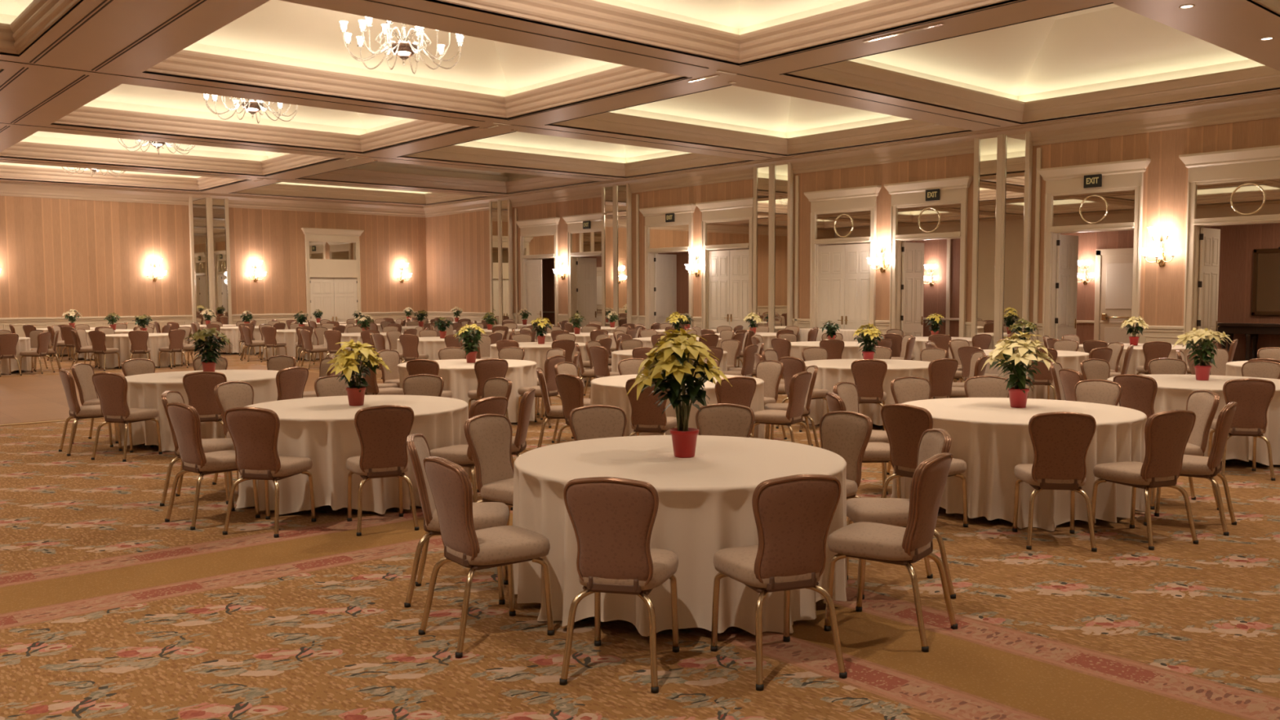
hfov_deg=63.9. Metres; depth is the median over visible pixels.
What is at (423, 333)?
banquet chair
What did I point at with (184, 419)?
banquet chair
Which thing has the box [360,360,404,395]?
banquet chair
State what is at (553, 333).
banquet chair
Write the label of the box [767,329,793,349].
banquet chair
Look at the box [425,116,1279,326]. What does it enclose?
wall
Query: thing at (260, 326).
banquet chair
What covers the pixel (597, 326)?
banquet chair
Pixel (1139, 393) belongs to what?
banquet chair
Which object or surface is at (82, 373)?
banquet chair
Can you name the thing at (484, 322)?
banquet chair
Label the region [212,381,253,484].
banquet chair
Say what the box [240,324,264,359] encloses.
banquet chair
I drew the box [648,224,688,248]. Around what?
mirror
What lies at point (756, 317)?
plant
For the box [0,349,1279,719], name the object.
floor
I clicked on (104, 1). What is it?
trim
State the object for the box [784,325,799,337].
banquet chair
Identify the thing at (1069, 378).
banquet chair
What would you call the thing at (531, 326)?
banquet chair
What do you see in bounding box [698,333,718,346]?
banquet chair
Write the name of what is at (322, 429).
tablecloth
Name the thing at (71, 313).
plant
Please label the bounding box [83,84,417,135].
ceiling
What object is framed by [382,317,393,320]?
banquet chair
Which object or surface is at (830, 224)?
mirror
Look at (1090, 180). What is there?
exit sign
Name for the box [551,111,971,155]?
trim
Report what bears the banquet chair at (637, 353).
on the floor
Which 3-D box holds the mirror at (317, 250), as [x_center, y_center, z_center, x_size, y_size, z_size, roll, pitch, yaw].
[-10.935,-3.886,36.503,1.760,0.610,0.012,-3,5,-41]
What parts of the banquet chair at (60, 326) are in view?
panel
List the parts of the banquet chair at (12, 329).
panel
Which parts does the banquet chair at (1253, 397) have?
leg, leg, seat, seat frame, rail, panel, leg, leg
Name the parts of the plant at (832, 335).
pot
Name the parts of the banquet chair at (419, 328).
backrest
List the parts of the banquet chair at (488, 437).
backrest, seat, seat frame, leg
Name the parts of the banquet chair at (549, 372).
leg, leg, seat, seat frame, rail, panel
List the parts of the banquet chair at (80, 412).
leg, panel, rail, leg, seat, seat frame, leg, leg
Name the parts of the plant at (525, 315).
pot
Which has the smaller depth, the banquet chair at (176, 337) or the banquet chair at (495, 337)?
the banquet chair at (495, 337)
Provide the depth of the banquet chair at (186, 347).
24.40 m
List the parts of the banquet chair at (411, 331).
panel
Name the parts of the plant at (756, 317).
pot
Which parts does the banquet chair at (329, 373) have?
rail, panel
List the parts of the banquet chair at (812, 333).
panel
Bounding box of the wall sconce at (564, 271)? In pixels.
[553,256,568,279]
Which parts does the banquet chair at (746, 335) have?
backrest, rail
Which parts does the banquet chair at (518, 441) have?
leg, seat, seat frame, rail, panel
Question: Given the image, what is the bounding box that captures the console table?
[1217,322,1279,361]
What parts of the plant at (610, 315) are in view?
pot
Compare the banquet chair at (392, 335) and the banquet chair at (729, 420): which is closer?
the banquet chair at (729, 420)
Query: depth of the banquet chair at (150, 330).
25.86 m
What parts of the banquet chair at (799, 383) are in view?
leg, leg, seat, seat frame, leg, rail, panel, leg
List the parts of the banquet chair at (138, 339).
rail, panel, seat frame, seat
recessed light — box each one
[1178,4,1195,8]
[1259,36,1274,40]
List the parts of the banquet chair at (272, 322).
backrest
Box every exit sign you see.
[582,220,590,229]
[665,213,674,222]
[925,188,939,200]
[1083,173,1102,187]
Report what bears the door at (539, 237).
in the wall at (458, 245)
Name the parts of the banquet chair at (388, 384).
seat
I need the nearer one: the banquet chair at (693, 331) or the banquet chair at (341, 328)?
the banquet chair at (693, 331)
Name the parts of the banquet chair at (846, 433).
backrest, seat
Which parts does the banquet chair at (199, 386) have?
rail, panel, seat, seat frame, leg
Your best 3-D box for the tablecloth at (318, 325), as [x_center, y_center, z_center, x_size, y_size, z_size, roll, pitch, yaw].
[-10.785,-0.867,34.335,1.842,0.749,1.890,3,5,41]
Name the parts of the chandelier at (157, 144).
arm, arm, arm, arm, glass stem, arm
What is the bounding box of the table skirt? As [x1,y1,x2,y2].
[796,328,861,342]
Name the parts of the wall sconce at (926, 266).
lamp shade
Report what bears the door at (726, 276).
in the wall at (458, 245)
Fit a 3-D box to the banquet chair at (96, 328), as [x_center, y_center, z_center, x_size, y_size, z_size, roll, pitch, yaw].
[-13.826,-0.425,26.526,0.436,0.902,0.548,-2,4,-22]
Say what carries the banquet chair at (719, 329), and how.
on the floor
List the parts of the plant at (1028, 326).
stem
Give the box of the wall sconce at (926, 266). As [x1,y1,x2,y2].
[924,264,938,286]
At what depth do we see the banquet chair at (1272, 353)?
14.15 m
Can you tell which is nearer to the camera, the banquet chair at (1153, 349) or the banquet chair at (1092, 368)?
the banquet chair at (1092, 368)
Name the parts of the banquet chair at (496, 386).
backrest, rail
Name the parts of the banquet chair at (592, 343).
leg, rail, backrest, seat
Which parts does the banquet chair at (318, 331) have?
backrest, rail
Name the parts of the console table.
leg, leg, leg, leg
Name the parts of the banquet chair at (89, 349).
leg, panel, rail, seat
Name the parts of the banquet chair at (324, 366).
seat, backrest, rail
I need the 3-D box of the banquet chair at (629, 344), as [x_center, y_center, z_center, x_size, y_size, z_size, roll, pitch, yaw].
[-0.053,0.102,17.420,0.436,0.902,0.548,-2,4,-25]
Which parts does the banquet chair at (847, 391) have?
rail, backrest, seat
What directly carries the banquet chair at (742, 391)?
on the floor
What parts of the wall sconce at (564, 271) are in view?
lamp shade, lamp shade, lamp shade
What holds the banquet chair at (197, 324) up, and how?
on the floor
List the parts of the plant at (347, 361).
pot, stem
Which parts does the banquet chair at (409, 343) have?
rail, panel, seat frame, seat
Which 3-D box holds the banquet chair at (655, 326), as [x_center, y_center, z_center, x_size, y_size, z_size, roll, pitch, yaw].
[0.247,-0.554,27.645,0.548,0.902,0.436,2,4,33]
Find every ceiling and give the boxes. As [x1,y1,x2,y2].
[0,0,33,24]
[0,0,1279,205]
[0,162,202,177]
[21,131,288,161]
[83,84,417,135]
[182,0,622,97]
[275,182,429,193]
[348,161,541,181]
[454,131,691,163]
[592,0,871,35]
[609,85,910,137]
[849,3,1264,102]
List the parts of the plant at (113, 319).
pot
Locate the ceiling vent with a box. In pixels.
[862,22,944,42]
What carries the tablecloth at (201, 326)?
on the round table
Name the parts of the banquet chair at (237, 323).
backrest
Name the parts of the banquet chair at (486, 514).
panel, leg, rail, leg, backrest, seat frame, seat, leg, leg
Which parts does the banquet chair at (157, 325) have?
panel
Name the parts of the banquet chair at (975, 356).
seat, backrest, rail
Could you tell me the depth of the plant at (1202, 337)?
10.55 m
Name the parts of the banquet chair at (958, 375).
panel, seat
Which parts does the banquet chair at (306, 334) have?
leg, panel, rail, leg, seat frame, seat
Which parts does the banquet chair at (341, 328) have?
panel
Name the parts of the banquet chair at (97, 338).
leg, rail, panel, seat frame, leg, seat, leg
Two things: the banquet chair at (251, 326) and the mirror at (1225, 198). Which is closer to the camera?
the mirror at (1225, 198)
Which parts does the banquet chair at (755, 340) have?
panel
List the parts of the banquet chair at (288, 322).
panel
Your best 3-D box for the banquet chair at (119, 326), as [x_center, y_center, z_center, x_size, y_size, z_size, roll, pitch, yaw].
[-14.650,-0.569,28.826,0.436,0.902,0.548,-2,4,-20]
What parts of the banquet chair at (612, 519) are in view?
leg, leg, panel, rail, seat frame, seat, leg, leg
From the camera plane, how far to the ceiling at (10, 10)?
14.34 m
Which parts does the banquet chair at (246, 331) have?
leg, panel, rail, seat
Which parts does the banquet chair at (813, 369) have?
leg, leg, seat, leg, backrest, leg, rail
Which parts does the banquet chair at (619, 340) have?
rail, panel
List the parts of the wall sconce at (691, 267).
lamp shade, lamp shade, lamp shade, lamp shade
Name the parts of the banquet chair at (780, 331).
rail, panel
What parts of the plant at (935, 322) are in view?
pot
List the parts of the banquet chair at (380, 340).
panel, rail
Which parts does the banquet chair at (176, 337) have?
seat, leg, seat frame, rail, panel, leg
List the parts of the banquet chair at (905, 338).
seat, backrest, rail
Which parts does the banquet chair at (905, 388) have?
leg, rail, backrest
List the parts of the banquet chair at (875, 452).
panel, rail, seat frame, seat, leg, leg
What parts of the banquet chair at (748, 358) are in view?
seat, rail, panel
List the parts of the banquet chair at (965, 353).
panel, rail, seat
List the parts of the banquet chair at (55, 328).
backrest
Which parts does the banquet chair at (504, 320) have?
backrest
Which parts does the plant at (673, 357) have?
stem, pot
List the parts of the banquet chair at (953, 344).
rail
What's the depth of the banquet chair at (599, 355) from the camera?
15.32 m
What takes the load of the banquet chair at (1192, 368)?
on the floor
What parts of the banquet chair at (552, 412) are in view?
panel, leg, rail, leg, backrest, seat frame, seat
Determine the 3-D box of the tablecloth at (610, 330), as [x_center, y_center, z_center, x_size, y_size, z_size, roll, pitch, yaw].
[-0.756,-0.524,28.343,1.885,0.749,1.866,-2,4,-32]
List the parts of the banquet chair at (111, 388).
leg, panel, rail, leg, seat frame, leg, seat, leg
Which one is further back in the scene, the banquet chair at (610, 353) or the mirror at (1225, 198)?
the banquet chair at (610, 353)
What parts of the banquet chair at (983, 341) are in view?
rail, panel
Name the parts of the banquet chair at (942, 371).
seat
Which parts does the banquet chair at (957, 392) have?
seat, rail, panel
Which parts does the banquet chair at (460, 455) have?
seat, seat frame, leg, rail, panel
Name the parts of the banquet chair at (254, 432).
leg, panel, rail, leg, seat frame, seat, leg, leg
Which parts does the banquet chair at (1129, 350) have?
seat, rail, panel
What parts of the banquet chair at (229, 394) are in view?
leg, seat, rail, backrest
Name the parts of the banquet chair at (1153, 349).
seat, panel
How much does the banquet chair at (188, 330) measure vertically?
0.902 m
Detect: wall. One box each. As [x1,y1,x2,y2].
[0,195,426,318]
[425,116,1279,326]
[536,222,1279,361]
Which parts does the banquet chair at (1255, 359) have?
rail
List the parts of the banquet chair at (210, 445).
leg, rail, backrest, leg, seat, leg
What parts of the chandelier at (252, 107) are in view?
lamp shade, arm, arm, arm, arm, arm, arm, glass, glass stem, arm, arm, arm, arm, arm, arm, arm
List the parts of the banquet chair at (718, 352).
panel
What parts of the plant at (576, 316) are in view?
pot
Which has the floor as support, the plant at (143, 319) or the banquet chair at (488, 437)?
the banquet chair at (488, 437)
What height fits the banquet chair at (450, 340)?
0.902 m
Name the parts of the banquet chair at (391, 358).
backrest, seat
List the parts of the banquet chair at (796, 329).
backrest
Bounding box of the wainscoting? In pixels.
[426,311,1183,347]
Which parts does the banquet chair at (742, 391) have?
rail, panel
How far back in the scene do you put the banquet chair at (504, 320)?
32.46 m
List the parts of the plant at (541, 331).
stem, pot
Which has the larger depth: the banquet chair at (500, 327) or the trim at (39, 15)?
the banquet chair at (500, 327)
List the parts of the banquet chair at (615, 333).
rail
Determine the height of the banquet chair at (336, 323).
0.902 m
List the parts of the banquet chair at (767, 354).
rail, backrest, seat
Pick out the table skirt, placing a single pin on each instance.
(848, 335)
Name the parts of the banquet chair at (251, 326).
rail, panel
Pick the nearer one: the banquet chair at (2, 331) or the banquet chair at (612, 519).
the banquet chair at (612, 519)
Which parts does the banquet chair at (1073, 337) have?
backrest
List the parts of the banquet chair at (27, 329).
panel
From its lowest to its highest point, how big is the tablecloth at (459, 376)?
0.749 m
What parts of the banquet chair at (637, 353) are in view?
rail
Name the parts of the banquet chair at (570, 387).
leg, panel, rail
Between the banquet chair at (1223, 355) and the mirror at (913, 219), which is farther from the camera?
the mirror at (913, 219)
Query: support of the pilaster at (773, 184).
attached to the wall at (458, 245)
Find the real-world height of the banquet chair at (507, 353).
0.902 m
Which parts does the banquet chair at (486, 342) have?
seat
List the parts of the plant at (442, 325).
stem, pot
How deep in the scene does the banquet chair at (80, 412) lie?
10.87 m
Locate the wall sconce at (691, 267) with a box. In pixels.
[684,248,704,277]
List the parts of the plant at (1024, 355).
stem, pot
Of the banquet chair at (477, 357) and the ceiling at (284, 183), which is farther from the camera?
the ceiling at (284, 183)
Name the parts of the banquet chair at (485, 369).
leg, seat, rail, panel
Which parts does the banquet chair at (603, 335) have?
backrest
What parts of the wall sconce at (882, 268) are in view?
lamp shade, lamp shade, lamp shade, lamp shade, lamp shade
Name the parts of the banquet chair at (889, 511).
leg, leg, seat, leg, backrest, rail, leg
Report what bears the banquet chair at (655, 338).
on the floor
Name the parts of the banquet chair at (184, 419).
leg, panel, rail, leg, seat frame, seat, leg, leg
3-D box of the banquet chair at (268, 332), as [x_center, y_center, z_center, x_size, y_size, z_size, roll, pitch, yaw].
[-9.274,-0.410,26.006,0.436,0.902,0.548,1,4,14]
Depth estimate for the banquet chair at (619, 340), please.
18.77 m
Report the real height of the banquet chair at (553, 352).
0.902 m
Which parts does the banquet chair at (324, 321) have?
backrest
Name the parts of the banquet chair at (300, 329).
leg, rail, seat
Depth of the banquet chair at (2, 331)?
23.86 m
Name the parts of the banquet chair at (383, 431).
leg, leg, seat, seat frame, rail, panel, leg, leg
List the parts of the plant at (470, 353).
stem, pot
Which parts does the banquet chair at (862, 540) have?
leg, leg, seat, seat frame, leg, rail, panel, leg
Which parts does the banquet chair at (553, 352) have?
leg, backrest, rail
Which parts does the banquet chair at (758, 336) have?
backrest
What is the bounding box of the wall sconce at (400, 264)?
[395,262,411,283]
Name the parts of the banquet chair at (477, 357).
rail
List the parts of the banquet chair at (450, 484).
leg, panel, rail, leg, seat frame, seat, leg, leg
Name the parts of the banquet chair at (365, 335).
rail, panel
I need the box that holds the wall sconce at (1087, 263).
[1077,259,1095,284]
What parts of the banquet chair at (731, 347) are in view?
backrest, seat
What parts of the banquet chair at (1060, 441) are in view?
leg, leg, seat, seat frame, rail, panel, leg, leg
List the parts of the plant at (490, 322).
pot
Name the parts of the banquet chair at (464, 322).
backrest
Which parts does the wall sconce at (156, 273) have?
lamp shade, lamp shade, lamp shade, lamp shade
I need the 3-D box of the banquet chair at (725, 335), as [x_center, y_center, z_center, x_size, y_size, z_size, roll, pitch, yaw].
[1.715,-0.194,21.929,0.548,0.902,0.436,-3,5,-40]
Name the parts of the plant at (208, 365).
stem, pot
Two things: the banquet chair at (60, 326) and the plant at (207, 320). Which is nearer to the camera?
the banquet chair at (60, 326)
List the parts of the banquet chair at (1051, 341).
panel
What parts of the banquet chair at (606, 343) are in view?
seat, rail, panel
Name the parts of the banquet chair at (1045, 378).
seat, seat frame, rail, panel, leg, leg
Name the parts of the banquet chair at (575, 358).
leg, rail, panel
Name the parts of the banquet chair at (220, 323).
backrest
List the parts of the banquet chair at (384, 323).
backrest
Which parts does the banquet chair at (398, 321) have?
backrest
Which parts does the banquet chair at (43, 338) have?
leg, leg, seat, seat frame, leg, rail, panel, leg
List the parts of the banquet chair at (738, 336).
rail, panel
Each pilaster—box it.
[188,195,231,324]
[488,198,513,328]
[601,182,631,326]
[752,162,793,333]
[970,131,1032,349]
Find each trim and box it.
[0,0,81,56]
[0,0,1113,195]
[0,141,339,176]
[0,164,247,191]
[0,180,425,217]
[51,106,473,153]
[142,49,688,119]
[231,183,486,204]
[253,70,737,182]
[301,168,597,194]
[401,145,753,177]
[422,89,1279,217]
[424,0,1017,65]
[514,147,1041,347]
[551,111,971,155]
[784,60,1279,124]
[945,239,951,335]
[1248,0,1279,15]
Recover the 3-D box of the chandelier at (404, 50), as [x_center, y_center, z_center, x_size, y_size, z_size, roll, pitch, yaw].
[-3.552,-5.106,15.401,1.881,1.345,1.785,-3,5,-39]
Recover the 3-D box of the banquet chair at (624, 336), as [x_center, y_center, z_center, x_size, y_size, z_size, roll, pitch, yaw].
[-0.146,-0.083,20.319,0.548,0.902,0.436,-3,5,-41]
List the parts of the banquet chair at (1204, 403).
leg, leg, seat, backrest, rail, leg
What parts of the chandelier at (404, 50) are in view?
lamp shade, lamp shade, lamp shade, lamp shade, arm, arm, lamp shade, arm, arm, arm, lamp shade, arm, arm, arm, arm, glass, glass stem, arm, arm, arm, arm, arm, arm, arm, arm, arm, lamp shade, lamp shade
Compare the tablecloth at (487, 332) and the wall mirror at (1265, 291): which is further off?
the tablecloth at (487, 332)
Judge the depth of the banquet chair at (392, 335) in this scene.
22.31 m
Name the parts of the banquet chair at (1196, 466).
leg, leg, seat, seat frame, leg, rail, panel, leg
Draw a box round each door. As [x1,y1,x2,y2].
[301,227,364,324]
[515,217,559,326]
[562,212,604,327]
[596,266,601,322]
[639,203,696,329]
[695,197,754,330]
[804,185,881,329]
[883,176,973,337]
[1037,158,1151,346]
[1093,248,1133,343]
[1178,145,1279,346]
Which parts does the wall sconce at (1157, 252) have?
lamp shade, lamp shade, lamp shade, lamp shade, lamp shade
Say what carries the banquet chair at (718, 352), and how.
on the floor
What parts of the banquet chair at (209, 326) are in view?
panel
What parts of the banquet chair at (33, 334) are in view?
backrest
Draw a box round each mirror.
[309,241,355,259]
[524,235,554,255]
[571,231,601,253]
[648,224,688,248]
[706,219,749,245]
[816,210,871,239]
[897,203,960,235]
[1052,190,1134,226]
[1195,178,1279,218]
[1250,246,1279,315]
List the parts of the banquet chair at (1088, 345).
rail, panel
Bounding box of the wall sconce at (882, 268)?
[866,240,893,273]
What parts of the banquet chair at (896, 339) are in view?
panel, rail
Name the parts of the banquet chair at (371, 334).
backrest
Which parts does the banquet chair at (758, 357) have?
panel, rail, seat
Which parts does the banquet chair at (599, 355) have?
panel, rail, seat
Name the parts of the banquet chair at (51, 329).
panel, rail, seat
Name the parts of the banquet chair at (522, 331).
panel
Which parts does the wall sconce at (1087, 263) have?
lamp shade, lamp shade, lamp shade, lamp shade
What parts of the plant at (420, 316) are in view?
pot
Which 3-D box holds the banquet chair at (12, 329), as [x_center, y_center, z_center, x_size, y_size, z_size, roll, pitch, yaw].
[-17.315,-0.550,28.711,0.548,0.902,0.436,-3,5,-40]
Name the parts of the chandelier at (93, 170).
glass stem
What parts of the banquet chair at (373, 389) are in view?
panel, rail, seat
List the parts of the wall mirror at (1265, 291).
mirror pane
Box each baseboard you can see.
[0,311,426,337]
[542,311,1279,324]
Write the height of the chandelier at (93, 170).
1.345 m
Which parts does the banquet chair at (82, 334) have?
rail, backrest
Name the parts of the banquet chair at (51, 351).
leg, seat, backrest, rail, leg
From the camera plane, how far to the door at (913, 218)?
22.78 m
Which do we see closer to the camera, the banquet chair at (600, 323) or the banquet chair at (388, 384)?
the banquet chair at (388, 384)
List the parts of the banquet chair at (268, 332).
leg, rail, panel, seat frame, seat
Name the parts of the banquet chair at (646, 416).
leg, panel, seat frame, seat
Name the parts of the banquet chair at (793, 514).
leg, leg, seat, seat frame, leg, rail, panel, leg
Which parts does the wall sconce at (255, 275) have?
lamp shade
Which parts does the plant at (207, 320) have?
pot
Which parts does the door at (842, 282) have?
handle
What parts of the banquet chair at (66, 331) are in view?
leg, panel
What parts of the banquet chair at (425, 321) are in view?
backrest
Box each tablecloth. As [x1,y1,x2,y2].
[0,337,31,373]
[35,327,95,355]
[75,328,133,359]
[98,333,185,368]
[119,369,279,451]
[179,324,236,343]
[211,326,262,354]
[235,395,472,515]
[263,328,332,359]
[298,322,346,327]
[323,332,403,363]
[339,324,382,333]
[396,337,446,363]
[397,359,538,422]
[400,325,437,337]
[453,328,519,339]
[489,342,590,386]
[493,324,554,328]
[512,435,848,636]
[537,332,615,365]
[579,326,636,337]
[590,373,764,439]
[611,349,727,372]
[633,337,721,347]
[655,328,717,334]
[715,332,777,367]
[782,341,872,378]
[803,359,930,425]
[890,397,1146,531]
[911,336,972,360]
[962,349,1088,399]
[1076,343,1195,374]
[1106,374,1279,466]
[1225,360,1248,376]
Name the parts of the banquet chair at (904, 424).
leg, panel, rail, seat frame, seat, leg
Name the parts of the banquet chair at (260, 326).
backrest, rail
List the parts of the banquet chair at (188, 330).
backrest, rail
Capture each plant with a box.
[62,309,81,328]
[103,312,120,329]
[132,314,151,331]
[183,327,233,371]
[200,308,217,324]
[240,310,253,323]
[293,311,308,326]
[311,309,322,322]
[326,339,390,405]
[352,309,362,324]
[354,313,373,330]
[404,306,414,319]
[413,310,427,326]
[432,316,453,337]
[450,306,463,322]
[453,323,487,363]
[480,311,497,329]
[517,308,531,324]
[528,317,553,343]
[568,311,585,333]
[606,311,618,327]
[626,328,732,457]
[665,311,688,331]
[682,313,693,328]
[743,312,764,333]
[817,320,841,339]
[853,323,883,359]
[924,313,944,334]
[981,330,1057,408]
[1008,317,1038,342]
[1120,315,1148,345]
[1173,327,1231,380]
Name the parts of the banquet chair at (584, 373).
panel, rail, seat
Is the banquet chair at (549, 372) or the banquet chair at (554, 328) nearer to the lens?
the banquet chair at (549, 372)
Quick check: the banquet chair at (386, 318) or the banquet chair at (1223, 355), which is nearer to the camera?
the banquet chair at (1223, 355)
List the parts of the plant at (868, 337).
pot, stem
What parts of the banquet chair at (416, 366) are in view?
panel, rail, seat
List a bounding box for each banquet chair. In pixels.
[0,329,11,334]
[0,333,22,377]
[8,324,15,333]
[19,331,54,373]
[22,324,50,356]
[29,329,48,368]
[32,330,61,371]
[47,326,73,360]
[50,324,71,359]
[56,324,73,356]
[58,368,122,456]
[60,326,89,361]
[71,329,100,368]
[71,363,118,444]
[74,324,89,329]
[75,328,97,366]
[88,330,120,370]
[90,372,162,462]
[94,326,111,361]
[97,327,115,334]
[115,323,127,328]
[121,358,155,376]
[128,330,151,359]
[135,326,153,333]
[145,323,155,329]
[154,321,160,333]
[158,328,188,368]
[160,390,238,506]
[161,324,170,333]
[164,402,260,529]
[167,321,190,351]
[177,326,193,359]
[181,328,207,366]
[182,326,207,364]
[182,371,226,438]
[190,323,208,354]
[191,322,199,353]
[192,355,227,370]
[206,323,231,355]
[209,321,222,352]
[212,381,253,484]
[222,406,315,537]
[235,320,250,326]
[238,323,255,355]
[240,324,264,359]
[240,325,267,361]
[257,324,271,357]
[260,326,287,362]
[266,355,296,370]
[267,320,279,326]
[272,322,285,329]
[275,366,308,400]
[285,320,297,328]
[289,323,300,328]
[295,325,314,362]
[297,328,324,366]
[300,329,328,369]
[302,356,334,396]
[302,362,340,398]
[309,320,316,328]
[313,327,328,364]
[314,374,355,396]
[320,319,329,325]
[320,323,334,328]
[321,324,345,359]
[324,329,351,357]
[326,320,339,325]
[345,323,355,333]
[346,319,355,324]
[346,325,362,333]
[346,404,419,536]
[357,364,397,395]
[360,329,381,369]
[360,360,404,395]
[368,332,377,354]
[369,323,377,330]
[373,333,404,378]
[374,318,386,324]
[376,349,399,387]
[380,320,391,329]
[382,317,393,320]
[382,325,398,332]
[386,330,401,351]
[387,323,401,332]
[395,319,402,325]
[399,333,428,363]
[401,319,406,326]
[402,373,444,396]
[403,328,417,335]
[404,433,509,607]
[406,320,418,326]
[406,359,452,397]
[414,326,423,337]
[418,328,437,337]
[418,456,554,657]
[419,317,428,325]
[422,323,435,329]
[430,319,438,323]
[430,395,512,510]
[435,325,439,337]
[438,346,466,359]
[441,316,453,321]
[444,324,453,335]
[444,333,461,347]
[453,322,462,329]
[455,325,469,334]
[457,319,471,324]
[458,337,465,348]
[461,320,469,326]
[463,413,514,525]
[466,387,535,492]
[467,358,508,418]
[469,323,484,328]
[471,340,480,359]
[477,334,491,359]
[481,320,488,328]
[482,377,514,469]
[488,332,502,344]
[492,325,508,339]
[493,329,505,340]
[496,339,519,351]
[497,346,524,359]
[502,319,515,322]
[502,321,515,325]
[502,322,517,328]
[508,330,513,340]
[511,333,532,342]
[516,355,565,427]
[520,326,532,333]
[520,329,532,336]
[526,324,536,342]
[536,367,585,448]
[537,347,565,414]
[540,351,579,419]
[546,325,561,333]
[551,329,568,341]
[551,339,574,362]
[551,361,590,443]
[555,333,575,341]
[555,373,583,444]
[559,476,679,693]
[560,320,568,330]
[564,323,573,333]
[568,404,626,440]
[574,342,595,379]
[577,337,612,386]
[581,325,597,333]
[583,340,611,395]
[586,324,600,329]
[588,320,602,326]
[588,346,620,398]
[589,333,609,382]
[590,329,608,340]
[593,335,622,378]
[604,331,612,358]
[608,328,636,365]
[613,330,624,350]
[615,326,627,346]
[617,333,631,350]
[617,358,645,375]
[620,338,643,350]
[621,323,635,329]
[625,377,676,435]
[631,346,657,367]
[634,324,644,333]
[635,325,646,337]
[635,327,641,337]
[639,328,657,337]
[650,322,660,329]
[651,333,665,347]
[659,323,674,329]
[665,326,675,334]
[683,328,697,334]
[692,326,701,337]
[692,357,719,372]
[695,403,754,437]
[697,376,756,437]
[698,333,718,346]
[700,328,715,334]
[706,346,723,369]
[710,474,847,691]
[716,325,732,333]
[720,329,734,342]
[720,339,740,370]
[721,344,758,377]
[728,342,764,377]
[732,332,744,366]
[733,324,742,332]
[735,329,755,367]
[739,330,749,357]
[751,336,782,378]
[751,371,811,445]
[752,333,763,377]
[754,352,786,394]
[755,325,768,332]
[755,360,786,439]
[761,349,784,383]
[764,364,819,447]
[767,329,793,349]
[771,337,791,361]
[775,356,829,431]
[777,333,796,342]
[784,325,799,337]
[801,346,827,361]
[807,328,817,341]
[819,338,844,359]
[819,410,872,498]
[821,332,843,340]
[823,453,957,652]
[825,391,901,498]
[832,382,888,494]
[846,428,955,599]
[850,359,887,431]
[862,346,892,359]
[871,338,892,348]
[880,404,968,527]
[884,333,915,359]
[885,328,903,337]
[886,376,931,475]
[890,334,913,359]
[903,337,915,359]
[920,347,947,361]
[924,340,962,398]
[925,343,964,382]
[928,333,951,358]
[928,358,958,399]
[948,338,969,368]
[949,355,988,398]
[951,351,986,386]
[957,333,991,380]
[957,346,998,382]
[964,375,1008,397]
[1012,411,1097,551]
[1026,347,1057,399]
[1042,335,1049,348]
[1046,337,1058,348]
[1050,362,1065,400]
[1053,339,1079,351]
[1058,368,1084,400]
[1061,333,1079,344]
[1074,379,1122,405]
[1080,358,1110,380]
[1083,340,1119,372]
[1088,346,1112,362]
[1088,409,1198,550]
[1106,342,1124,372]
[1109,344,1133,377]
[1112,373,1157,419]
[1136,341,1171,374]
[1143,401,1236,535]
[1147,357,1186,374]
[1150,390,1219,510]
[1176,350,1187,374]
[1186,341,1218,373]
[1186,354,1210,374]
[1207,347,1229,375]
[1207,378,1275,480]
[1228,338,1238,362]
[1241,360,1279,378]
[1248,358,1279,379]
[1257,346,1279,359]
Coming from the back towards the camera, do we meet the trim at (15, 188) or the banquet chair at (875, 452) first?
the trim at (15, 188)
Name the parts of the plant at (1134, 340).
stem, pot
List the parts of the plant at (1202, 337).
pot, stem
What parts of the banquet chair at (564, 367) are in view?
leg, rail, backrest, seat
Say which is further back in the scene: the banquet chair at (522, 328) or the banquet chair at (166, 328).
the banquet chair at (166, 328)
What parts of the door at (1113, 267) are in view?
panel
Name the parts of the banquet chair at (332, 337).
rail, panel, seat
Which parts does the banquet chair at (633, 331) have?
seat, panel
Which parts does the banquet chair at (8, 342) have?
seat frame, panel, rail, leg, leg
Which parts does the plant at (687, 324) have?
pot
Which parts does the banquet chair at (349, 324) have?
backrest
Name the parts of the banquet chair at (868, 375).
rail, panel, seat frame, seat, leg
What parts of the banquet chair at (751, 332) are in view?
panel, rail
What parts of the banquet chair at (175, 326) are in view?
panel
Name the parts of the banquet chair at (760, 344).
seat, backrest, rail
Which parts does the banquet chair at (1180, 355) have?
backrest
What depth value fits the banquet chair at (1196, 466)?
7.13 m
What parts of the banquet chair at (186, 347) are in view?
leg, leg, seat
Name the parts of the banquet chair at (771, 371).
backrest, seat, rail, leg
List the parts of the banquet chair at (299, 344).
leg, panel, rail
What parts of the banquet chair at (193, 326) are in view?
panel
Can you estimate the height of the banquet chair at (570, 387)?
0.902 m
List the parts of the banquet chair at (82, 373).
leg, rail, backrest, seat, leg, leg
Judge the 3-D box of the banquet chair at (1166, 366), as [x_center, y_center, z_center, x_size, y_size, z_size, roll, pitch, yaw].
[6.073,0.442,11.725,0.436,0.902,0.548,1,4,13]
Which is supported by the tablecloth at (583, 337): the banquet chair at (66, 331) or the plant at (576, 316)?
the plant at (576, 316)
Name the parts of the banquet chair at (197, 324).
backrest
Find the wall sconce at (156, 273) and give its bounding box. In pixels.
[144,258,166,281]
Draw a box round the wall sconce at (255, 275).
[246,259,266,282]
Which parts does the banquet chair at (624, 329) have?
backrest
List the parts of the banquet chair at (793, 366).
leg, panel, rail, seat, leg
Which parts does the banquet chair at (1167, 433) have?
leg, leg, seat, seat frame, leg, rail, panel, leg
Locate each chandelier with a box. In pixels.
[62,166,124,177]
[117,137,195,155]
[203,93,297,123]
[339,16,463,74]
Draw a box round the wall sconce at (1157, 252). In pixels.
[1140,225,1178,266]

